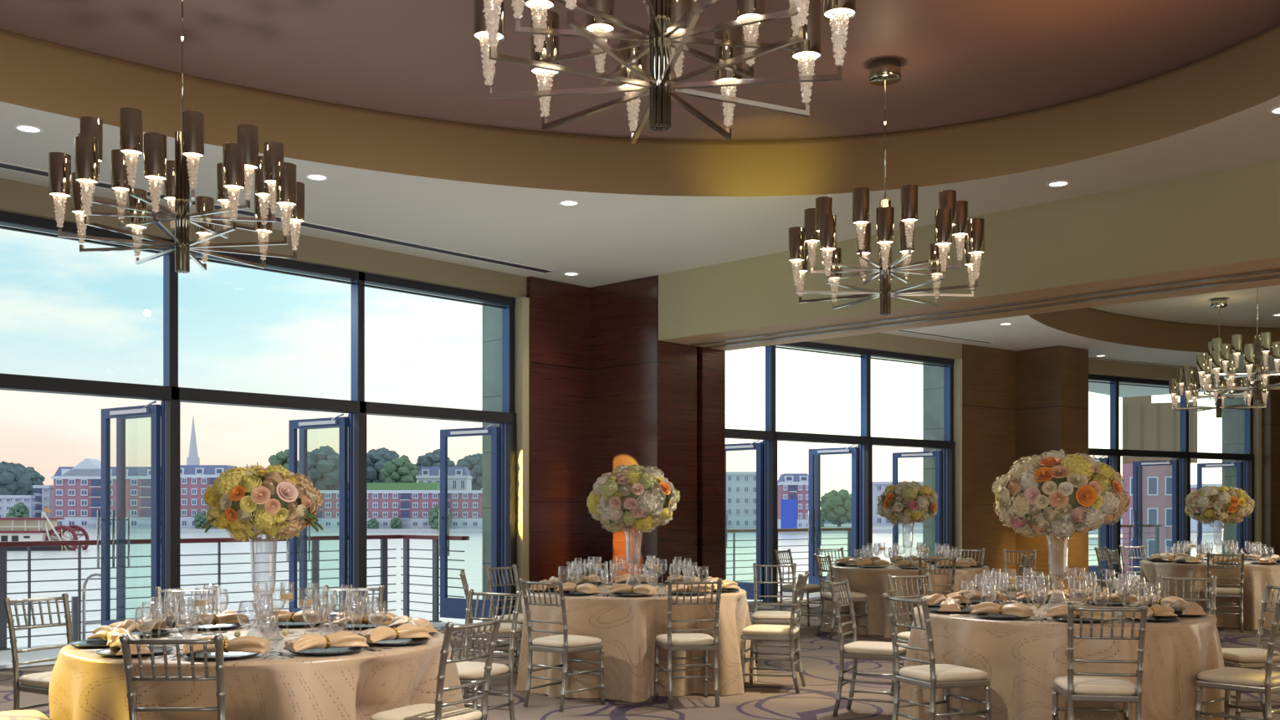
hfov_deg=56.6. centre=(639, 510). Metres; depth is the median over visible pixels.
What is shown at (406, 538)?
railing
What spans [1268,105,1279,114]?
recessed light
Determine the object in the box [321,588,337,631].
wine glass
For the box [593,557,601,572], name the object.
candle holder
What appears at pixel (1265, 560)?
napkin
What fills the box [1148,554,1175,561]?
napkin
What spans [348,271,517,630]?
window
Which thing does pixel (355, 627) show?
charger plate
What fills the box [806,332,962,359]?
wall
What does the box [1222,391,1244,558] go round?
stone wall
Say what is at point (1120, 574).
champagne flute
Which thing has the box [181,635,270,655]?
napkin
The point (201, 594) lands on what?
champagne flute
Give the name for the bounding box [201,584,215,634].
champagne flute
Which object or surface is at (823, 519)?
tree
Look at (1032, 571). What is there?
wine glass
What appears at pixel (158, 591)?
chair
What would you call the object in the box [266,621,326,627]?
charger plate
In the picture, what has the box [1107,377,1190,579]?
window
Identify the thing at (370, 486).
bank
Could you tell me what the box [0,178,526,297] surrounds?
wall
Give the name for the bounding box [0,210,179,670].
window
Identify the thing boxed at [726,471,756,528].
apartment building
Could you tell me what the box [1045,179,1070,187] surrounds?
recessed light
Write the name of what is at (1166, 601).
napkin
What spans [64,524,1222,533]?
quay
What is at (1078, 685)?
seat cushion
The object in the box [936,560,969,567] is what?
napkin
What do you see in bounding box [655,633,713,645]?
seat cushion
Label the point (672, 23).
chandelier
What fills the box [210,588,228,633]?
wine glass
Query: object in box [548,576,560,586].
napkin
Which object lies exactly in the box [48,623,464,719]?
tablecloth
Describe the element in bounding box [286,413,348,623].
door
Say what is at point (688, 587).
napkin
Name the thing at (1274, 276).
trim
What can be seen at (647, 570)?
water goblet
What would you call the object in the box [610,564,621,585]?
water goblet
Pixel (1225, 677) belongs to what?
seat cushion
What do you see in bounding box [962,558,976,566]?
napkin
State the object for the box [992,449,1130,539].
flower arrangement
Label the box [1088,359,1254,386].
wall
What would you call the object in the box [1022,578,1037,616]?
wine glass
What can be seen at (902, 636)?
seat cushion
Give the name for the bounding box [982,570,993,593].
champagne flute
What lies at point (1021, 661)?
tablecloth
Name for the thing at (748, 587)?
door
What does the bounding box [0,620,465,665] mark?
floor
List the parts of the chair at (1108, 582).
leg, leg, seat frame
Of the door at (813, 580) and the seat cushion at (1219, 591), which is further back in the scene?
the door at (813, 580)
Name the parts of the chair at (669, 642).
leg, leg, seat frame, rail, rail, rail, rail, leg, leg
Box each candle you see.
[195,599,208,606]
[234,630,240,637]
[281,593,292,599]
[281,629,287,635]
[299,599,312,606]
[593,563,600,568]
[647,562,655,566]
[650,565,658,568]
[1005,578,1015,583]
[1075,576,1085,581]
[1084,580,1095,585]
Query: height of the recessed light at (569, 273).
0.011 m
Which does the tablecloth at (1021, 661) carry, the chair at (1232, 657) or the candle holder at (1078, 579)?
the candle holder at (1078, 579)
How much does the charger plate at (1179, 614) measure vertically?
0.019 m
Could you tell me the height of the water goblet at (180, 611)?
0.191 m
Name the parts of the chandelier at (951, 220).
lamp shade, lamp shade, lamp shade, lamp shade, lamp shade, lamp shade, arm, arm, arm, arm, arm, arm, arm, lamp shade, lamp shade, arm, arm, suspension rod, arm, lamp shade, lamp shade, lamp bulb, arm, arm, lamp shade, lamp bulb, lamp shade, arm, arm, arm, arm, arm, arm, arm, lamp shade, lamp shade, lamp bulb, lamp shade, lamp shade, lamp shade, lamp shade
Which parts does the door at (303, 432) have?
handle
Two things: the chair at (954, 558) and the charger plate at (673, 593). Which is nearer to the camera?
the charger plate at (673, 593)
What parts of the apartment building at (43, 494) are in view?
cornice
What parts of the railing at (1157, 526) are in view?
post, rail, post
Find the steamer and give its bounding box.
[0,506,89,551]
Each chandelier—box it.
[48,0,304,273]
[473,0,855,143]
[788,57,984,315]
[1168,297,1269,418]
[1196,287,1279,399]
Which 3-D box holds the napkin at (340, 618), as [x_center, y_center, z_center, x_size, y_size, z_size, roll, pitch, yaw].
[-1.518,0.599,6.596,0.350,0.075,0.146,0,0,11]
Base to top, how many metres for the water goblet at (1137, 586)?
0.191 m
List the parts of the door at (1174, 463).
handle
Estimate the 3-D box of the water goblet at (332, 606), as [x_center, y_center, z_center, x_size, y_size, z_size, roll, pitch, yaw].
[-1.443,0.559,5.673,0.095,0.191,0.095,0,0,-25]
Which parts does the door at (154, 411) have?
handle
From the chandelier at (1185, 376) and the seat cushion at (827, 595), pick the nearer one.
the seat cushion at (827, 595)
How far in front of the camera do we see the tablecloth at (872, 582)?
13.38 m
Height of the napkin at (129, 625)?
0.075 m
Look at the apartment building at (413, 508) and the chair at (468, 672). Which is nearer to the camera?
the chair at (468, 672)
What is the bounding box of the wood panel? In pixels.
[526,276,589,588]
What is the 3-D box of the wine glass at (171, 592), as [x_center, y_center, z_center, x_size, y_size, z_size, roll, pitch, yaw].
[-2.377,0.538,6.082,0.090,0.231,0.090,0,0,-15]
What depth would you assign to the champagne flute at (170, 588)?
5.99 m
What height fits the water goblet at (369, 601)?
0.191 m
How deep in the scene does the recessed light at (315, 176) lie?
10.42 m
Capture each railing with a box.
[0,534,399,650]
[399,534,469,622]
[726,527,851,593]
[1088,524,1161,574]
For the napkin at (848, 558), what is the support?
on the charger plate
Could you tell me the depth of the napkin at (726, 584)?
9.55 m
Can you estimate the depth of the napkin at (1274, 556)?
14.87 m
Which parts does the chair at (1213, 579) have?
leg, rail, rail, leg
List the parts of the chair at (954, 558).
leg, leg, rail, rail, rail, leg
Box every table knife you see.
[78,649,102,650]
[143,655,173,659]
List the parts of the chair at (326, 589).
leg, rail, rail, leg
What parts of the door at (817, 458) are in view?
handle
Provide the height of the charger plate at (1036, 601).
0.019 m
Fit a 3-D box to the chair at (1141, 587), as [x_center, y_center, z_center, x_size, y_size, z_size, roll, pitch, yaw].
[6.230,0.957,15.098,0.502,0.933,0.424,0,0,5]
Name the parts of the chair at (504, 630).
leg, leg, seat frame, leg, leg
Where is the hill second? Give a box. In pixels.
[824,520,851,524]
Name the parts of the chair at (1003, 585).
leg, rail, leg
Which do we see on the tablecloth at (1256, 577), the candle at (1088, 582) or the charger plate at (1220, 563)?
the charger plate at (1220, 563)
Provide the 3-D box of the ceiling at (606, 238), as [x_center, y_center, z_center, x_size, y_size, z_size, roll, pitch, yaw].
[0.230,-2.930,4.197,17.450,0.001,15.400,0,0,44]
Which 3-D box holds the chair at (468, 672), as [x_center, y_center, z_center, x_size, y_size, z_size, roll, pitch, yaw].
[-1.007,0.957,7.118,0.424,0.933,0.502,0,0,29]
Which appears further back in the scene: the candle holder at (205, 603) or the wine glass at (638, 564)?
the wine glass at (638, 564)
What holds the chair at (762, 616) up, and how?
on the floor at (768, 698)
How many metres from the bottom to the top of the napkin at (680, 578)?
0.075 m
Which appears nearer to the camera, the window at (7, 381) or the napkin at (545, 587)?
the napkin at (545, 587)
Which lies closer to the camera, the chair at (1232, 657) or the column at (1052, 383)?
the chair at (1232, 657)
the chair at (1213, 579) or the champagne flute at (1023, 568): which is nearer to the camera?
the champagne flute at (1023, 568)
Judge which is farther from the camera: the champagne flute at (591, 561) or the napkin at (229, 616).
the champagne flute at (591, 561)
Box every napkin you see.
[87,625,131,645]
[108,616,169,633]
[109,632,149,655]
[178,610,250,628]
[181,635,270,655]
[258,609,327,623]
[283,630,368,652]
[331,611,397,625]
[358,623,431,643]
[387,615,437,632]
[529,579,557,590]
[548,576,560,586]
[555,582,600,593]
[565,574,606,583]
[609,583,658,594]
[615,573,655,583]
[664,583,711,593]
[665,574,700,582]
[702,576,718,581]
[706,579,739,590]
[834,556,855,563]
[834,558,860,565]
[856,555,880,561]
[856,559,890,566]
[890,555,918,561]
[894,560,928,567]
[919,593,972,605]
[923,556,952,562]
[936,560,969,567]
[937,597,963,611]
[956,589,1007,601]
[957,557,977,563]
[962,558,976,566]
[970,602,1034,617]
[1016,589,1069,601]
[1045,605,1111,620]
[1081,591,1136,603]
[1124,604,1177,619]
[1135,594,1187,607]
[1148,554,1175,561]
[1162,552,1189,557]
[1169,599,1208,614]
[1172,555,1199,562]
[1195,552,1226,558]
[1209,557,1241,563]
[1234,552,1261,559]
[1258,557,1275,563]
[1270,554,1279,560]
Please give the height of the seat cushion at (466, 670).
0.058 m
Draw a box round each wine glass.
[148,596,168,645]
[166,592,184,639]
[175,599,196,650]
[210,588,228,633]
[237,600,257,630]
[268,587,286,630]
[302,599,322,626]
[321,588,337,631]
[344,594,363,622]
[352,590,369,616]
[595,563,607,593]
[634,563,645,584]
[686,562,697,578]
[973,573,988,593]
[983,576,998,596]
[993,573,1007,604]
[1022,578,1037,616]
[1030,571,1044,605]
[1072,579,1087,599]
[1078,572,1092,606]
[1115,578,1130,617]
[1131,576,1146,599]
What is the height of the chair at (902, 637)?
0.933 m
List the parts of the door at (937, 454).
handle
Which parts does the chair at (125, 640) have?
leg, rail, rail, rail, leg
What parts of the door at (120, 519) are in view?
handle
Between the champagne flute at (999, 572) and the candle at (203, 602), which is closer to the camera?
the candle at (203, 602)
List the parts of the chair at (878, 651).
leg, rail, rail, rail, rail, leg, seat frame, leg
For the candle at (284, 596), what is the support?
on the candle holder at (283, 596)
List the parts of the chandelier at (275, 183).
lamp shade, lamp bulb, lamp shade, lamp bulb, lamp shade, lamp shade, arm, lamp bulb, lamp shade, arm, lamp bulb, lamp shade, arm, arm, arm, lamp shade, arm, arm, arm, lamp bulb, lamp shade, arm, lamp shade, suspension rod, arm, lamp shade, lamp bulb, arm, lamp shade, arm, arm, arm, lamp shade, arm, arm, arm, lamp bulb, lamp shade, arm, arm, lamp shade, lamp bulb, lamp shade, lamp shade, lamp shade, lamp shade, lamp bulb, lamp shade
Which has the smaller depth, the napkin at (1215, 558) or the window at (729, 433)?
the napkin at (1215, 558)
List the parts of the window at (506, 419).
frame, sill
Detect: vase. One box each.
[246,534,283,640]
[624,527,642,583]
[901,522,914,562]
[1042,532,1071,611]
[1212,521,1225,557]
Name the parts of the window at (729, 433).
sill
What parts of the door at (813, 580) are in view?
handle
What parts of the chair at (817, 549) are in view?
leg, rail, leg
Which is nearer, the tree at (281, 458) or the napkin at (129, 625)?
the napkin at (129, 625)
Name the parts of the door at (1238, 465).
handle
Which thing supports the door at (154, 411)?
attached to the window at (170, 409)
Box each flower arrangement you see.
[201,464,323,542]
[586,463,680,532]
[876,480,938,525]
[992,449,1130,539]
[1184,485,1255,525]
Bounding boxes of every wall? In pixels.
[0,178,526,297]
[589,275,725,583]
[658,159,1279,351]
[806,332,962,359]
[922,363,943,561]
[962,343,1015,588]
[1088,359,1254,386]
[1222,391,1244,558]
[1261,374,1279,558]
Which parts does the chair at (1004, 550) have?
leg, rail, rail, rail, leg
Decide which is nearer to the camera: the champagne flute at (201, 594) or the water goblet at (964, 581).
the champagne flute at (201, 594)
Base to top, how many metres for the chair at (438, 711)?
0.933 m
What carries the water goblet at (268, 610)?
on the tablecloth at (84, 685)
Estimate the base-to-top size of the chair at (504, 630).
0.933 m
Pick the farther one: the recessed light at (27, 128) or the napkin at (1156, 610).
the recessed light at (27, 128)
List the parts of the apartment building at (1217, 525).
cornice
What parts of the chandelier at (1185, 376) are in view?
lamp shade, lamp shade, lamp shade, lamp shade, lamp shade, arm, lamp shade, arm, lamp shade, arm, arm, arm, arm, arm, lamp shade, lamp shade, arm, lamp shade, arm, arm, arm, arm, arm, lamp shade, arm, lamp shade, lamp shade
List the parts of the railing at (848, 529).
post, rail, post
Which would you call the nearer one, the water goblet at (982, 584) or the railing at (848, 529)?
the water goblet at (982, 584)
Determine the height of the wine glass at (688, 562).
0.231 m
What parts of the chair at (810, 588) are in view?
leg, leg, seat frame, leg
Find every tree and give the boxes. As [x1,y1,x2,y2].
[0,460,33,495]
[5,501,29,517]
[21,466,45,495]
[193,512,207,528]
[267,449,298,472]
[307,445,338,490]
[366,447,399,482]
[367,518,379,528]
[379,455,419,482]
[389,517,402,528]
[415,449,455,480]
[427,505,451,530]
[454,453,482,490]
[820,488,851,527]
[821,511,825,527]
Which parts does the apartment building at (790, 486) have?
cornice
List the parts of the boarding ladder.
post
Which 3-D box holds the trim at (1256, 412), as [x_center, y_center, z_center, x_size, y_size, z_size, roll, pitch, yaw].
[13.391,-0.620,25.928,0.130,4.080,0.320,0,0,-29]
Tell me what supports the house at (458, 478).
on the quay
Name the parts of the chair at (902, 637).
leg, seat frame, rail, rail, leg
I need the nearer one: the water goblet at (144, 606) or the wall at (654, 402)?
the water goblet at (144, 606)
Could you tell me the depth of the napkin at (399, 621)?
6.22 m
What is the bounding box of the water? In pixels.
[6,533,1222,648]
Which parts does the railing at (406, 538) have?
post, rail, post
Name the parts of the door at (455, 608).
handle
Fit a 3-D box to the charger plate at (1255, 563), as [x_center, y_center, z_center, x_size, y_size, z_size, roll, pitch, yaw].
[7.534,0.644,14.311,0.330,0.019,0.330,0,0,44]
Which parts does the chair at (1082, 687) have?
leg, leg, seat frame, rail, rail, rail, rail, leg, leg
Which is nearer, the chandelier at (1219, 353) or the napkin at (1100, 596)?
the napkin at (1100, 596)
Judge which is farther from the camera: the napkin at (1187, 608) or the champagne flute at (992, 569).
the champagne flute at (992, 569)
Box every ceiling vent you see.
[0,161,553,273]
[895,329,994,343]
[1088,356,1279,375]
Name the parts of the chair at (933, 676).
leg, rail, rail, rail, rail, leg, seat frame, leg, leg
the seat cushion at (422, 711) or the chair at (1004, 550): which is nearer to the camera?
the seat cushion at (422, 711)
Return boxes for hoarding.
[780,499,797,528]
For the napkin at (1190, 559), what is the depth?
14.51 m
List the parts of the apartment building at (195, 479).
cornice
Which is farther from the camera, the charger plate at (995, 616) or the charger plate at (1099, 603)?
the charger plate at (1099, 603)
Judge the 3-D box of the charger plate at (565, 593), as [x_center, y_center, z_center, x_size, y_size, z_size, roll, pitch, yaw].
[-0.478,0.644,9.171,0.330,0.019,0.330,0,0,44]
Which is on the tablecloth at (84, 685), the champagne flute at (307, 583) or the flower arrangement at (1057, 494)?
the champagne flute at (307, 583)
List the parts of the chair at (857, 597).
leg, rail, leg, seat frame, leg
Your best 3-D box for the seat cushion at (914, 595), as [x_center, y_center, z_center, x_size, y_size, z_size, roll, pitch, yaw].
[3.154,0.949,12.848,0.410,0.058,0.424,0,0,0]
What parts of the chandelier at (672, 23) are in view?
lamp shade, lamp bulb, lamp bulb, lamp shade, lamp shade, lamp bulb, arm, arm, arm, arm, arm, lamp shade, lamp bulb, arm, arm, arm, lamp shade, arm, arm, arm, arm, lamp shade, arm, arm, arm, lamp bulb, lamp shade, arm, arm, arm, arm, lamp bulb, lamp shade, arm, lamp shade, lamp bulb, lamp shade, lamp bulb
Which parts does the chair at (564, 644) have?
leg, rail, rail, rail, rail, leg, leg, seat frame, leg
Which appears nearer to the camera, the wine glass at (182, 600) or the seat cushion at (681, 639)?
the wine glass at (182, 600)
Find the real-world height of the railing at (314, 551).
1.145 m
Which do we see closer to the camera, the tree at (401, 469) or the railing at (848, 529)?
the railing at (848, 529)
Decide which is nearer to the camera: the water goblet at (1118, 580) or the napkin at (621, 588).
the water goblet at (1118, 580)
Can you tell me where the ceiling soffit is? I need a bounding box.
[0,24,1279,196]
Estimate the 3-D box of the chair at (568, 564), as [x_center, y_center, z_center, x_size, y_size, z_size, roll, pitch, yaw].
[-0.441,0.957,11.161,0.424,0.933,0.502,0,0,-16]
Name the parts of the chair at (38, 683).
leg, seat frame, rail, rail, rail, rail, leg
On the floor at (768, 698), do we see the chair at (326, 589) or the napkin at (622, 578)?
the chair at (326, 589)
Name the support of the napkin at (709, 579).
on the charger plate
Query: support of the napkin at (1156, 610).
on the charger plate at (1154, 619)
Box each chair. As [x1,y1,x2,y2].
[0,710,50,719]
[2,593,72,718]
[118,634,225,719]
[154,584,220,619]
[322,585,384,623]
[370,615,501,719]
[455,588,522,719]
[459,570,522,678]
[484,564,523,665]
[519,578,604,712]
[566,561,608,583]
[654,578,722,708]
[740,571,809,693]
[751,563,798,669]
[773,548,823,626]
[814,553,868,639]
[816,547,844,619]
[828,578,907,716]
[882,593,991,719]
[886,573,932,696]
[908,556,957,631]
[955,547,985,565]
[1000,573,1054,598]
[1003,549,1036,592]
[1005,553,1033,600]
[1051,603,1148,719]
[1094,546,1140,604]
[1105,548,1155,604]
[1119,545,1146,604]
[1157,574,1217,616]
[1194,599,1279,719]
[1203,552,1244,633]
[1221,583,1279,719]
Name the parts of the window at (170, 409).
frame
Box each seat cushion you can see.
[18,670,52,688]
[370,703,481,719]
[455,661,508,680]
[473,623,522,634]
[500,614,523,624]
[532,634,601,648]
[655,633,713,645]
[742,624,798,635]
[752,610,796,619]
[782,583,819,589]
[822,591,866,599]
[843,641,907,655]
[896,631,910,640]
[898,664,988,682]
[910,594,942,599]
[1005,583,1036,590]
[1005,591,1016,596]
[1054,675,1136,696]
[1102,578,1140,584]
[1113,582,1153,588]
[1125,576,1140,581]
[1197,667,1279,686]
[1204,588,1240,594]
[1221,648,1279,662]
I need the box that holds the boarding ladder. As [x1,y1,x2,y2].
[71,573,101,641]
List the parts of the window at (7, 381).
sill, frame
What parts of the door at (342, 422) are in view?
handle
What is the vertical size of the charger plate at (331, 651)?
0.019 m
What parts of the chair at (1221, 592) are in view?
leg, leg, seat frame, rail, rail, rail, rail, leg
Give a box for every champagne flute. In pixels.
[163,591,178,646]
[168,588,182,639]
[199,593,214,624]
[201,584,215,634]
[254,583,268,631]
[258,593,274,650]
[305,583,319,631]
[314,591,327,621]
[340,584,353,629]
[345,588,358,617]
[583,561,591,581]
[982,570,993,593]
[991,568,1001,589]
[998,572,1008,596]
[1023,568,1033,605]
[1038,573,1049,616]
[1085,574,1097,599]
[1105,569,1116,599]
[1119,573,1131,615]
[1126,571,1136,596]
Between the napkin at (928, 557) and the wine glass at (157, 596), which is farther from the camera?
the napkin at (928, 557)
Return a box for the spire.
[186,417,199,465]
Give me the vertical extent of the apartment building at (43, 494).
11.876 m
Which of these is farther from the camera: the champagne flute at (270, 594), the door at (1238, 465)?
the door at (1238, 465)
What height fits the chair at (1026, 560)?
0.933 m
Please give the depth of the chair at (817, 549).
15.55 m
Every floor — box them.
[0,582,1279,719]
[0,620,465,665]
[747,592,819,601]
[1088,574,1140,580]
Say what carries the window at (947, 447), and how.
in the wall at (877, 341)
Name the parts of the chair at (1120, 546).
leg, rail, leg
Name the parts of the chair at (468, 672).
leg, leg, seat frame, rail, rail, rail, rail, leg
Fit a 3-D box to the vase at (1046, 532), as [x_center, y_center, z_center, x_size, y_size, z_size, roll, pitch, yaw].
[2.711,0.398,7.700,0.195,0.512,0.195,0,0,9]
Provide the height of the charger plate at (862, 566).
0.019 m
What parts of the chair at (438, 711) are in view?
leg, rail, rail, rail, rail, leg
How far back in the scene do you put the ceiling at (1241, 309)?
20.43 m
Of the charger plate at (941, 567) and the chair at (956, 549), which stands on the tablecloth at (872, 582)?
the charger plate at (941, 567)
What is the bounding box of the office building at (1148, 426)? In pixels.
[1122,395,1197,574]
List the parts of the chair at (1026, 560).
seat frame, leg, leg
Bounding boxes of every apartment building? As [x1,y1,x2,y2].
[0,495,35,517]
[32,485,53,517]
[51,458,150,528]
[180,465,237,528]
[307,490,338,528]
[366,490,482,528]
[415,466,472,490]
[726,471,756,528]
[777,473,808,528]
[872,481,922,526]
[1088,481,1122,533]
[1190,483,1222,531]
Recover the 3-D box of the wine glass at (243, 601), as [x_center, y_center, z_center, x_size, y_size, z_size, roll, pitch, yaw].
[-1.823,0.538,5.519,0.090,0.231,0.090,0,0,30]
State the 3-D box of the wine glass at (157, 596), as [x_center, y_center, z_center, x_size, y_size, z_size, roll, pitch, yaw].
[-2.338,0.538,5.777,0.090,0.231,0.090,0,0,-42]
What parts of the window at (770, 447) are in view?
sill, frame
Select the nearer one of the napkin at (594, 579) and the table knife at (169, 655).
the table knife at (169, 655)
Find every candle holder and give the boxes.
[194,588,209,611]
[280,582,294,634]
[298,587,313,611]
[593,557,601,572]
[646,555,655,568]
[650,558,659,592]
[920,543,926,553]
[1004,568,1016,586]
[1074,567,1085,607]
[1083,571,1095,588]
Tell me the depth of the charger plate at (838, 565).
13.86 m
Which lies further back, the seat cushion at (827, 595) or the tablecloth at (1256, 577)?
the tablecloth at (1256, 577)
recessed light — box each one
[13,123,43,133]
[304,173,329,180]
[558,199,579,205]
[563,271,579,276]
[998,322,1012,325]
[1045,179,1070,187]
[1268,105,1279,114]
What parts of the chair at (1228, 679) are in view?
leg, leg, seat frame, leg, rail, rail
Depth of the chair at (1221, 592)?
13.83 m
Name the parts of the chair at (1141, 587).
leg, leg, seat frame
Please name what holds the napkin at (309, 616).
on the charger plate at (290, 624)
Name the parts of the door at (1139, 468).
handle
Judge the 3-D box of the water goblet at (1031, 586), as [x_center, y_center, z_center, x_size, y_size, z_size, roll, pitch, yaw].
[2.421,0.559,7.207,0.095,0.191,0.095,0,0,-28]
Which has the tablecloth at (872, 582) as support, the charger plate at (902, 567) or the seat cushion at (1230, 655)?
the charger plate at (902, 567)
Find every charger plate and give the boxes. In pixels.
[68,639,112,648]
[95,645,174,657]
[130,629,173,638]
[179,623,243,630]
[182,651,259,660]
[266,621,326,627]
[288,646,362,655]
[337,624,388,629]
[365,637,429,646]
[527,588,558,593]
[557,591,598,595]
[575,582,603,585]
[611,593,655,597]
[614,582,651,585]
[671,591,709,595]
[712,588,739,592]
[834,563,856,566]
[859,565,887,568]
[897,566,927,568]
[927,603,971,608]
[927,607,972,614]
[936,566,964,568]
[964,564,985,567]
[966,599,1003,604]
[974,613,1030,619]
[1015,599,1064,604]
[1051,616,1110,623]
[1081,601,1132,606]
[1124,616,1182,622]
[1147,559,1173,562]
[1170,610,1210,617]
[1173,561,1203,563]
[1213,562,1241,564]
[1244,558,1259,561]
[1250,562,1279,564]
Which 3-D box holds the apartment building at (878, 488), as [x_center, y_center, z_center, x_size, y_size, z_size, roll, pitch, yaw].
[82.994,-1.829,370.700,21.866,13.899,10.600,0,0,0]
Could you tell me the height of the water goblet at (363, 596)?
0.191 m
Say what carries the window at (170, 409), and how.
in the wall at (17, 197)
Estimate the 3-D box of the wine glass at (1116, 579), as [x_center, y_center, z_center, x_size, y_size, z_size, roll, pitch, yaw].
[2.962,0.538,7.290,0.090,0.231,0.090,0,0,-24]
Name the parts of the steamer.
railing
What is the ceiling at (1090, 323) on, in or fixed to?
attached to the wall at (1095, 367)
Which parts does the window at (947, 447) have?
frame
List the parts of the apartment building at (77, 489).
cornice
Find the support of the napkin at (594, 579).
on the charger plate at (593, 583)
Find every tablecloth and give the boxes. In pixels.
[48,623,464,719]
[516,583,757,702]
[819,562,992,639]
[897,600,1231,719]
[1139,559,1279,629]
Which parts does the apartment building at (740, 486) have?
cornice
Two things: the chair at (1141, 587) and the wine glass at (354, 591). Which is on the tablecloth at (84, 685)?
the wine glass at (354, 591)
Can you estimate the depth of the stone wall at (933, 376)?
21.44 m
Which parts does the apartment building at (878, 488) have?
cornice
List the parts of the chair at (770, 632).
leg, leg, seat frame, leg, leg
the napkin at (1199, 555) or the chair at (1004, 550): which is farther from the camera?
the napkin at (1199, 555)
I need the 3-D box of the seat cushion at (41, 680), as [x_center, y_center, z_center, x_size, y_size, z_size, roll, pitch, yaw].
[-3.254,0.949,6.735,0.424,0.058,0.410,0,0,29]
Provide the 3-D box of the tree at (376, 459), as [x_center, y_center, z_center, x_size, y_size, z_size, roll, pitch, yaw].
[-91.178,-8.058,416.358,19.399,28.157,18.146,0,0,0]
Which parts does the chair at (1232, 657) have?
leg, seat frame, leg, rail, rail, rail, rail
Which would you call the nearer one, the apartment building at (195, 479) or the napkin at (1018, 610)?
the napkin at (1018, 610)
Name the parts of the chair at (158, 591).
leg, rail, rail, leg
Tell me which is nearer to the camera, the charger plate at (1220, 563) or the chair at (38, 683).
the chair at (38, 683)
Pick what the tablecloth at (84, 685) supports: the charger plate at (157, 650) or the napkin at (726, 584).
the charger plate at (157, 650)
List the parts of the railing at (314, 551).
post, rail, post, post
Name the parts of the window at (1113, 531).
frame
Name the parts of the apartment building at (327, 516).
cornice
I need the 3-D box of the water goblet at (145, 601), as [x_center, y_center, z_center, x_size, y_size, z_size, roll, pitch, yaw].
[-2.469,0.559,5.989,0.095,0.191,0.095,0,0,-27]
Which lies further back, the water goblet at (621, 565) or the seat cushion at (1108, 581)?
the seat cushion at (1108, 581)
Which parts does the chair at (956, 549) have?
leg, rail, leg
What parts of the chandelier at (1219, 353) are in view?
lamp shade, lamp shade, lamp shade, lamp shade, lamp shade, arm, lamp shade, arm, lamp shade, arm, arm, arm, arm, lamp shade, arm, arm, lamp shade, lamp shade, arm, suspension rod, arm, lamp shade, lamp shade, arm, arm, arm, arm, lamp shade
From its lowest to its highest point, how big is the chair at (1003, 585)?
0.933 m
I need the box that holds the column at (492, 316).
[482,302,501,622]
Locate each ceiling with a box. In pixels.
[0,0,1279,141]
[0,95,1279,287]
[880,315,1279,397]
[1090,285,1279,327]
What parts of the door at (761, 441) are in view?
handle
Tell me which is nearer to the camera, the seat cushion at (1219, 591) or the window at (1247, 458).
the seat cushion at (1219, 591)
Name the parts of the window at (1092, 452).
frame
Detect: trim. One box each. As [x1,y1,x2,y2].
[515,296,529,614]
[686,268,1279,346]
[702,275,1279,348]
[953,358,962,558]
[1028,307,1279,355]
[1253,389,1261,556]
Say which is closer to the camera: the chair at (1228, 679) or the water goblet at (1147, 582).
the chair at (1228, 679)
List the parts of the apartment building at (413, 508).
cornice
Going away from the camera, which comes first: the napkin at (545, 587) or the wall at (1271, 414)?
the napkin at (545, 587)
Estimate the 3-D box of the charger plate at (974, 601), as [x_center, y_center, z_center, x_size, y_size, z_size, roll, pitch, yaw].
[2.387,0.644,8.348,0.330,0.019,0.330,0,0,44]
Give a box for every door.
[97,400,160,625]
[112,415,150,621]
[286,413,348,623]
[296,415,348,610]
[438,424,499,619]
[725,440,762,583]
[725,440,762,600]
[808,445,857,591]
[814,445,858,577]
[892,449,941,558]
[1088,455,1107,579]
[1132,458,1177,575]
[1137,458,1177,563]
[1197,460,1241,559]
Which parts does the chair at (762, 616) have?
leg, seat frame, rail, rail, rail, rail, leg, leg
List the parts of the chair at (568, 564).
leg, rail, leg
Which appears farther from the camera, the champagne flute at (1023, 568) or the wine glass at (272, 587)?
the champagne flute at (1023, 568)
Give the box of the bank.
[366,482,440,490]
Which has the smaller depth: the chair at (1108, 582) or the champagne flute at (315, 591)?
the champagne flute at (315, 591)
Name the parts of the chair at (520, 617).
leg, rail, rail, rail, rail, leg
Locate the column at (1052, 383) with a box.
[1015,345,1088,589]
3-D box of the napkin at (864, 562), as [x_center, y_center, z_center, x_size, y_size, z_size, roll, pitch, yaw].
[2.650,0.599,13.490,0.350,0.075,0.146,0,0,20]
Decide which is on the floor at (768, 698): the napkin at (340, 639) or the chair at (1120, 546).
the chair at (1120, 546)
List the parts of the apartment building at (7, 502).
cornice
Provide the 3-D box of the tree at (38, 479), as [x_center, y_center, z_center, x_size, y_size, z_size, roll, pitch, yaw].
[-202.479,-4.292,390.885,12.106,20.623,12.102,0,0,0]
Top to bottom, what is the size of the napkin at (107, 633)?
0.075 m
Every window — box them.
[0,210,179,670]
[160,241,365,629]
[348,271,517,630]
[725,346,777,604]
[762,341,871,602]
[858,348,955,558]
[1088,374,1120,582]
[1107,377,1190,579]
[1177,384,1254,556]
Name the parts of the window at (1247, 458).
frame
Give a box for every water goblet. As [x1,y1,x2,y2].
[133,606,155,645]
[140,601,160,639]
[176,610,199,653]
[186,596,205,633]
[252,593,271,629]
[256,609,278,653]
[315,593,332,629]
[327,606,348,633]
[360,596,378,624]
[368,601,387,625]
[558,566,569,582]
[600,569,613,593]
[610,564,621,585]
[645,569,658,594]
[651,565,662,585]
[960,580,974,601]
[981,583,996,602]
[1013,576,1028,604]
[1030,586,1047,618]
[1066,577,1081,605]
[1092,587,1109,606]
[1117,579,1132,608]
[1136,585,1152,604]
[1145,582,1161,604]
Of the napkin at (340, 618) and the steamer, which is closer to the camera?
the napkin at (340, 618)

